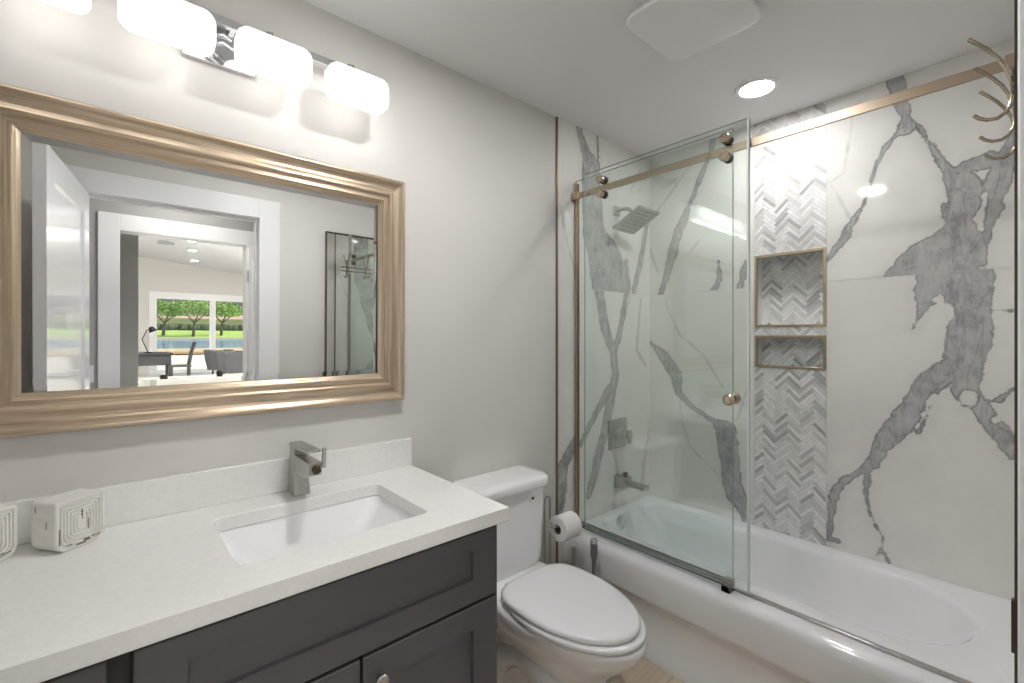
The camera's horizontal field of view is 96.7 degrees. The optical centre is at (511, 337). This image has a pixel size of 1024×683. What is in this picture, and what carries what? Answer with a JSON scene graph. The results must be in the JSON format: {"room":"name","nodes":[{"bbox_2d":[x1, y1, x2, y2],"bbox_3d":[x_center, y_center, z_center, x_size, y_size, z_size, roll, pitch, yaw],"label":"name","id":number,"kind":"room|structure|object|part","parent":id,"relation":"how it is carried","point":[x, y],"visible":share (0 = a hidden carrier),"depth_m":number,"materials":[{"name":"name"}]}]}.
{"room":"bathroom","nodes":[
{"label":"bathroom","id":0,"kind":"room"},
{"bbox_2d":[0,0,648,564],"bbox_3d":[-0.284,0.133,1.870,3.125,2.440,0.100,0,0,-41],"label":"wall","id":1,"kind":"structure","parent":0,"point":[475,161],"depth_m":1.70,"materials":[{"name":"white paint"}]},
{"bbox_2d":[0,82,404,438],"bbox_3d":[-0.800,-0.172,1.326,1.061,0.795,0.036,0,0,-41],"label":"wall mirror","id":2,"kind":"object","parent":1,"relation":"attached to","point":[152,271],"visible":1,"depth_m":1.23,"materials":[{"name":"gold mirror"}]},
{"bbox_2d":[21,133,377,392],"bbox_3d":[-0.803,-0.172,1.331,0.863,0.597,0.009,0,0,-41],"label":"mirror glass","id":3,"kind":"object","parent":2,"relation":"attached to","point":[142,271],"depth_m":1.24,"materials":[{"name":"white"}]},
{"bbox_2d":[0,438,411,544],"bbox_3d":[-0.862,0.424,1.287,1.277,0.100,0.020,0,0,-41],"label":"backsplash","id":4,"kind":"structure","parent":1,"relation":"attached to","point":[127,502],"depth_m":1.30,"materials":[{"name":"white stone"}]},
{"bbox_2d":[37,0,388,114],"bbox_3d":[-0.797,-0.832,1.260,0.980,0.166,0.148,0,0,-41],"label":"vanity light","id":5,"kind":"object","parent":1,"relation":"attached to","point":[202,35],"visible":1,"depth_m":1.26,"materials":[{"name":"white glass"}]},
{"bbox_3d":[-1.046,-0.800,0.987,0.196,0.102,0.065,0,0,-41],"label":"lamp shade","id":6,"kind":"part","parent":5,"relation":"part of","materials":[{"name":"white glass"}]},
{"bbox_3d":[-0.864,-0.800,1.146,0.196,0.102,0.065,0,0,-41],"label":"lamp shade","id":7,"kind":"part","parent":5,"relation":"part of","materials":[{"name":"white glass"}]},
{"bbox_3d":[-0.817,-0.821,1.269,0.083,0.045,0.031,0,0,17],"label":"curved arm","id":8,"kind":"part","parent":5,"relation":"part of","materials":[{"name":"silver metal"}]},
{"bbox_3d":[-0.680,-0.800,1.306,0.196,0.102,0.065,0,0,-41],"label":"lamp shade","id":9,"kind":"part","parent":5,"relation":"part of","materials":[{"name":"white glass"}]},
{"bbox_3d":[-0.497,-0.800,1.465,0.196,0.102,0.065,0,0,-41],"label":"lamp shade","id":10,"kind":"part","parent":5,"relation":"part of","materials":[{"name":"white glass"}]},
{"bbox_2d":[556,117,557,562],"bbox_3d":[0.221,0.133,2.239,0.011,2.440,0.007,0,0,-41],"label":"trim","id":11,"kind":"structure","parent":1,"relation":"attached to","point":[556,117],"depth_m":2.23,"materials":[{"name":"brown metal"}]},
{"bbox_2d":[558,118,649,563],"bbox_3d":[0.533,0.133,2.509,0.814,2.440,0.001,0,0,-41],"label":"wall","id":12,"kind":"structure","parent":0,"point":[617,325],"depth_m":2.46,"materials":[{"name":"tile"}]},
{"bbox_2d":[608,417,631,449],"bbox_3d":[0.623,0.536,2.525,0.166,0.166,0.094,0,0,-41],"label":"shower valve","id":13,"kind":"object","parent":12,"relation":"attached to","point":[618,434],"visible":1,"depth_m":2.52,"materials":[{"name":"silver metal"}]},
{"bbox_3d":[0.646,0.543,2.501,0.022,0.076,0.028,0,0,-41],"label":"lever","id":14,"kind":"part","parent":13,"relation":"part of","materials":[{"name":"silver metal"}]},
{"bbox_2d":[614,472,648,490],"bbox_3d":[0.658,0.789,2.494,0.074,0.084,0.186,0,0,-41],"label":"tub spout","id":15,"kind":"object","parent":12,"relation":"attached to","point":[624,481],"visible":1,"depth_m":2.50,"materials":[{"name":"silver metal"}]},
{"bbox_3d":[0.679,0.802,2.470,0.050,0.022,0.120,0,0,-41],"label":"spout blade","id":16,"kind":"part","parent":15,"relation":"part of","materials":[{"name":"silver metal"}]},
{"bbox_2d":[613,205,659,233],"bbox_3d":[0.657,-0.662,2.472,0.196,0.153,0.218,0,0,-41],"label":"shower","id":17,"kind":"object","parent":12,"relation":"attached to","point":[640,216],"visible":1,"depth_m":2.45,"materials":[{"name":"silver metal"}]},
{"bbox_3d":[0.634,-0.684,2.499,0.036,0.083,0.132,0,0,-41],"label":"arm","id":18,"kind":"part","parent":17,"relation":"part of","materials":[{"name":"silver metal"}]},
{"bbox_2d":[574,128,733,583],"bbox_3d":[0.585,0.076,2.033,0.022,1.752,0.788,0,0,-41],"label":"fixed glass panel","id":19,"kind":"object","parent":12,"relation":"attached to","point":[576,186],"visible":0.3,"depth_m":2.31,"materials":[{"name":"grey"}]},
{"bbox_2d":[571,52,1013,201],"bbox_3d":[0.811,-0.714,1.740,0.031,0.040,1.524,0,0,-41],"label":"shower rail","id":20,"kind":"object","parent":12,"relation":"attached to","point":[992,68],"visible":0.94,"depth_m":1.49,"materials":[{"name":"beige metal"}]},
{"bbox_2d":[584,118,749,592],"bbox_3d":[0.606,0.064,1.938,0.067,1.728,0.770,0,0,-41],"label":"door","id":21,"kind":"structure","parent":20,"relation":"hanging from","point":[724,138],"depth_m":1.65,"materials":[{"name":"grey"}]},
{"bbox_3d":[0.818,0.228,1.694,0.067,0.043,0.043,0,0,-41],"label":"knob","id":22,"kind":"part","parent":21,"relation":"part of","materials":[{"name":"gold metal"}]},
{"bbox_2d":[606,658,683,682],"bbox_3d":[0.265,1.378,1.238,3.125,0.050,1.775,0,0,-41],"label":"floor","id":23,"kind":"structure","parent":0,"point":[645,671],"depth_m":1.82,"materials":[{"name":"beige wood"}]},
{"bbox_2d":[41,525,496,682],"bbox_3d":[-0.675,0.933,1.070,1.225,0.839,0.587,0,0,-41],"label":"vanity cabinet","id":24,"kind":"object","parent":23,"relation":"on","point":[429,615],"visible":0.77,"depth_m":1.02,"materials":[{"name":"black wood"}]},
{"bbox_3d":[-0.812,0.618,0.617,0.393,0.186,0.021,0,0,-41],"label":"drawer","id":25,"kind":"part","parent":24,"relation":"part of","materials":[{"name":"grey paint"}]},
{"bbox_2d":[0,438,508,682],"bbox_3d":[-0.679,0.444,1.078,1.279,0.139,0.576,0,0,-41],"label":"countertop","id":26,"kind":"structure","parent":24,"relation":"on","point":[161,567],"depth_m":1.00,"materials":[{"name":"white stone"}]},
{"bbox_2d":[0,503,16,560],"bbox_3d":[-1.126,0.418,0.953,0.076,0.112,0.101,0,0,13],"label":"carved block","id":27,"kind":"object","parent":26,"relation":"on","point":[8,512],"visible":1,"depth_m":0.98,"materials":[{"name":"white wood"}]},
{"bbox_2d":[31,488,104,551],"bbox_3d":[-1.018,0.418,1.046,0.076,0.112,0.101,0,0,13],"label":"carved block","id":28,"kind":"object","parent":26,"relation":"on","point":[66,521],"visible":1,"depth_m":1.02,"materials":[{"name":"white wood"}]},
{"bbox_2d":[288,441,326,495],"bbox_3d":[-0.608,0.391,1.347,0.049,0.167,0.205,0,0,-41],"label":"faucet","id":29,"kind":"object","parent":26,"relation":"on","point":[303,466],"visible":1,"depth_m":1.36,"materials":[{"name":"silver metal"}]},
{"bbox_3d":[-0.619,0.327,1.357,0.038,0.015,0.175,0,0,-41],"label":"lever","id":30,"kind":"part","parent":29,"relation":"part of","materials":[{"name":"silver metal"}]},
{"bbox_3d":[-0.600,0.380,1.335,0.036,0.056,0.143,0,0,-41],"label":"spout","id":31,"kind":"part","parent":29,"relation":"part of","materials":[{"name":"silver metal"}]},
{"bbox_3d":[-0.532,0.338,1.287,0.012,0.061,0.015,0,0,-41],"label":"blade","id":32,"kind":"part","parent":29,"relation":"part of","materials":[{"name":"silver metal"}]},
{"bbox_2d":[219,495,414,564],"bbox_3d":[-0.505,0.583,1.217,0.495,0.136,0.368,0,0,-41],"label":"undermount sink","id":33,"kind":"object","parent":26,"relation":"in","point":[252,543],"visible":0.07,"depth_m":1.34,"materials":[{"name":"white ceramic"}]},
{"bbox_3d":[-0.492,0.980,0.895,0.390,0.522,0.021,0,0,-41],"label":"door","id":34,"kind":"part","parent":24,"relation":"part of","materials":[{"name":"grey paint"}]},
{"bbox_3d":[-0.297,0.773,1.030,0.031,0.031,0.031,0,0,-41],"label":"knob","id":35,"kind":"part","parent":24,"relation":"part of","materials":[{"name":"silver metal"}]},
{"bbox_3d":[-0.197,0.980,1.152,0.380,0.522,0.021,0,0,-41],"label":"door","id":36,"kind":"part","parent":24,"relation":"part of","materials":[{"name":"grey paint"}]},
{"bbox_3d":[-0.227,0.933,1.482,0.008,0.839,0.554,0,0,-41],"label":"panel","id":37,"kind":"part","parent":24,"relation":"part of","materials":[{"name":"grey paint"}]},
{"bbox_2d":[453,465,646,682],"bbox_3d":[0.144,0.963,1.666,0.400,0.780,0.759,0,0,-41],"label":"toilet","id":38,"kind":"object","parent":23,"relation":"on","point":[557,622],"visible":0.85,"depth_m":1.58,"materials":[{"name":"white ceramic"}]},
{"bbox_3d":[-0.037,0.595,1.874,0.400,0.044,0.207,0,0,-41],"label":"tank lid","id":39,"kind":"part","parent":38,"relation":"part of","materials":[{"name":"white ceramic"}]},
{"bbox_3d":[-0.041,0.783,1.879,0.372,0.330,0.183,0,0,-41],"label":"tank","id":40,"kind":"part","parent":38,"relation":"part of","materials":[{"name":"white ceramic"}]},
{"bbox_3d":[0.216,0.918,1.584,0.378,0.022,0.488,0,0,-41],"label":"lid","id":41,"kind":"part","parent":38,"relation":"part of","materials":[{"name":"white plastic"}]},
{"bbox_3d":[0.225,0.941,1.574,0.386,0.017,0.499,0,0,-41],"label":"seat","id":42,"kind":"part","parent":38,"relation":"part of","materials":[{"name":"white plastic"}]},
{"bbox_2d":[544,495,558,563],"bbox_3d":[0.178,1.032,2.067,0.152,0.642,0.124,0,0,-41],"label":"toilet paper stand","id":43,"kind":"object","parent":23,"relation":"on","point":[548,496],"visible":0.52,"depth_m":2.06,"materials":[{"name":"silver metal"}]},
{"bbox_2d":[549,511,581,542],"bbox_3d":[0.240,0.849,2.051,0.103,0.113,0.113,0,0,-41],"label":"toilet paper roll","id":44,"kind":"object","parent":43,"relation":"on","point":[569,523],"visible":0.96,"depth_m":2.02,"materials":[{"name":"white paper"}]},
{"bbox_2d":[572,546,575,566],"bbox_3d":[0.290,1.163,2.123,0.103,0.379,0.103,0,0,-41],"label":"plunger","id":45,"kind":"object","parent":23,"relation":"on","point":[573,547],"visible":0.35,"depth_m":2.12,"materials":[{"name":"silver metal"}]},
{"bbox_2d":[590,538,597,575],"bbox_3d":[0.364,1.123,2.020,0.089,0.461,0.089,0,0,-41],"label":"toilet brush","id":46,"kind":"object","parent":23,"relation":"on","point":[593,541],"visible":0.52,"depth_m":2.01,"materials":[{"name":"grey plastic"}]},
{"bbox_2d":[564,495,1013,682],"bbox_3d":[1.047,1.148,1.943,0.774,0.410,1.521,0,0,-41],"label":"bathtub","id":47,"kind":"object","parent":23,"relation":"on","point":[697,631],"depth_m":1.77,"materials":[{"name":"white ceramic"}]},
{"bbox_3d":[0.593,1.000,2.471,0.072,0.070,0.027,0,0,-41],"label":"overflow plate","id":48,"kind":"part","parent":47,"relation":"part of","materials":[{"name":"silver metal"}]},
{"bbox_2d":[721,575,734,593],"bbox_3d":[0.814,0.931,1.716,0.048,0.044,0.033,0,0,-41],"label":"guide","id":49,"kind":"object","parent":47,"relation":"on","point":[726,581],"visible":1,"depth_m":1.71,"materials":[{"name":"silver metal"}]},
{"bbox_3d":[1.081,0.948,1.445,0.016,0.010,0.724,0,0,-41],"label":"threshold strip","id":50,"kind":"part","parent":47,"relation":"part of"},
{"bbox_2d":[303,0,1013,159],"bbox_3d":[0.265,-1.127,1.238,3.125,0.080,1.775,0,0,-41],"label":"ceiling","id":51,"kind":"structure","parent":0,"point":[579,63],"depth_m":1.73,"materials":[{"name":"white paint"}]},
{"bbox_2d":[626,0,760,59],"bbox_3d":[0.601,-1.069,1.514,0.350,0.034,0.332,0,0,-41],"label":"exhaust fan","id":52,"kind":"object","parent":51,"relation":"attached to","point":[677,29],"visible":1,"depth_m":1.52,"materials":[{"name":"white plastic"}]},
{"bbox_2d":[734,77,779,99],"bbox_3d":[1.064,-1.084,1.980,0.176,0.006,0.176,0,0,-41],"label":"recessed light","id":53,"kind":"object","parent":51,"relation":"in","point":[755,88],"visible":1,"depth_m":1.97,"materials":[{"name":"white plastic"}]},
{"bbox_2d":[740,81,773,96],"bbox_3d":[1.064,-1.085,1.980,0.130,0.003,0.130,0,0,-10],"label":"diffuser","id":54,"kind":"object","parent":53,"relation":"attached to","point":[753,88],"depth_m":1.98,"materials":[{"name":"white plastic"}]},
{"bbox_2d":[755,101,825,545],"bbox_3d":[1.339,-0.062,2.202,0.001,2.050,0.307,0,0,-41],"label":"wall","id":55,"kind":"structure","parent":0,"point":[767,426],"depth_m":2.19,"materials":[{"name":"tile"}]},
{"bbox_2d":[758,247,827,370],"bbox_3d":[1.375,-0.134,2.234,0.093,0.574,0.319,0,0,-41],"label":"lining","id":56,"kind":"object","parent":55,"relation":"attached to","point":[759,259],"visible":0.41,"depth_m":2.35,"materials":[{"name":"white stone"}]},
{"bbox_2d":[650,103,1007,541],"bbox_3d":[1.394,0.133,2.232,0.115,2.440,1.555,0,0,-41],"label":"wall","id":57,"kind":"structure","parent":0,"point":[822,103],"depth_m":2.21,"materials":[{"name":"grey tile"}]},
{"bbox_2d":[754,335,825,370],"bbox_3d":[1.342,0.068,2.205,0.016,0.162,0.311,0,0,-41],"label":"trim","id":58,"kind":"structure","parent":57,"relation":"attached to","point":[756,337],"depth_m":2.19,"materials":[{"name":"beige metal"}]},
{"bbox_2d":[754,247,826,327],"bbox_3d":[1.342,-0.235,2.205,0.016,0.364,0.311,0,0,-41],"label":"trim","id":59,"kind":"structure","parent":57,"relation":"attached to","point":[823,249],"depth_m":2.20,"materials":[{"name":"beige metal"}]},
{"bbox_2d":[762,251,822,366],"bbox_3d":[1.408,-0.134,2.262,0.001,0.562,0.307,0,0,-41],"label":"wall","id":60,"kind":"structure","parent":57,"relation":"attached to","point":[789,260],"depth_m":2.27,"materials":[{"name":"tile"}]},
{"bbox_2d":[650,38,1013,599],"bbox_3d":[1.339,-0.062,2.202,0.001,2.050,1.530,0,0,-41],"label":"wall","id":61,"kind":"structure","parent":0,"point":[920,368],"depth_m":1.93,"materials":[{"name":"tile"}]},
{"bbox_3d":[0.808,0.133,0.614,3.125,2.440,0.120,0,0,-41],"label":"wall","id":62,"kind":"structure","parent":0,"visible":0},
{"bbox_2d":[967,38,1013,159],"bbox_3d":[1.003,-0.529,0.923,0.475,0.294,0.087,0,0,-41],"label":"hook rack","id":63,"kind":"object","parent":62,"relation":"attached to","point":[1009,72],"visible":0.83,"depth_m":0.85,"materials":[{"name":"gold metal"}]},
{"bbox_3d":[1.012,-0.437,0.913,0.475,0.032,0.006,0,0,-41],"label":"rail","id":64,"kind":"part","parent":63,"relation":"part of","materials":[{"name":"silver metal"}]},
{"bbox_2d":[1011,0,1017,682],"bbox_3d":[0.994,0.335,0.876,0.590,2.013,0.031,0,0,-41],"label":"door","id":65,"kind":"structure","parent":62,"relation":"in","point":[1014,601],"depth_m":0.69,"materials":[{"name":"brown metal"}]},
{"bbox_3d":[0.769,0.441,0.699,0.014,0.080,0.004,0,0,-41],"label":"pull handle","id":66,"kind":"part","parent":65,"relation":"part of","materials":[{"name":"metal"}]},
{"bbox_3d":[0.988,0.335,0.884,0.590,2.013,0.004,0,0,-41],"label":"edge frame","id":67,"kind":"part","parent":65,"relation":"part of","materials":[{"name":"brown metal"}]},
{"bbox_2d":[1018,0,1023,682],"bbox_3d":[0.197,0.275,0.174,0.984,2.157,0.018,0,0,-41],"label":"trim","id":68,"kind":"structure","parent":62,"relation":"attached to","point":[1020,2],"depth_m":0.43,"materials":[{"name":"white"}]}
]}

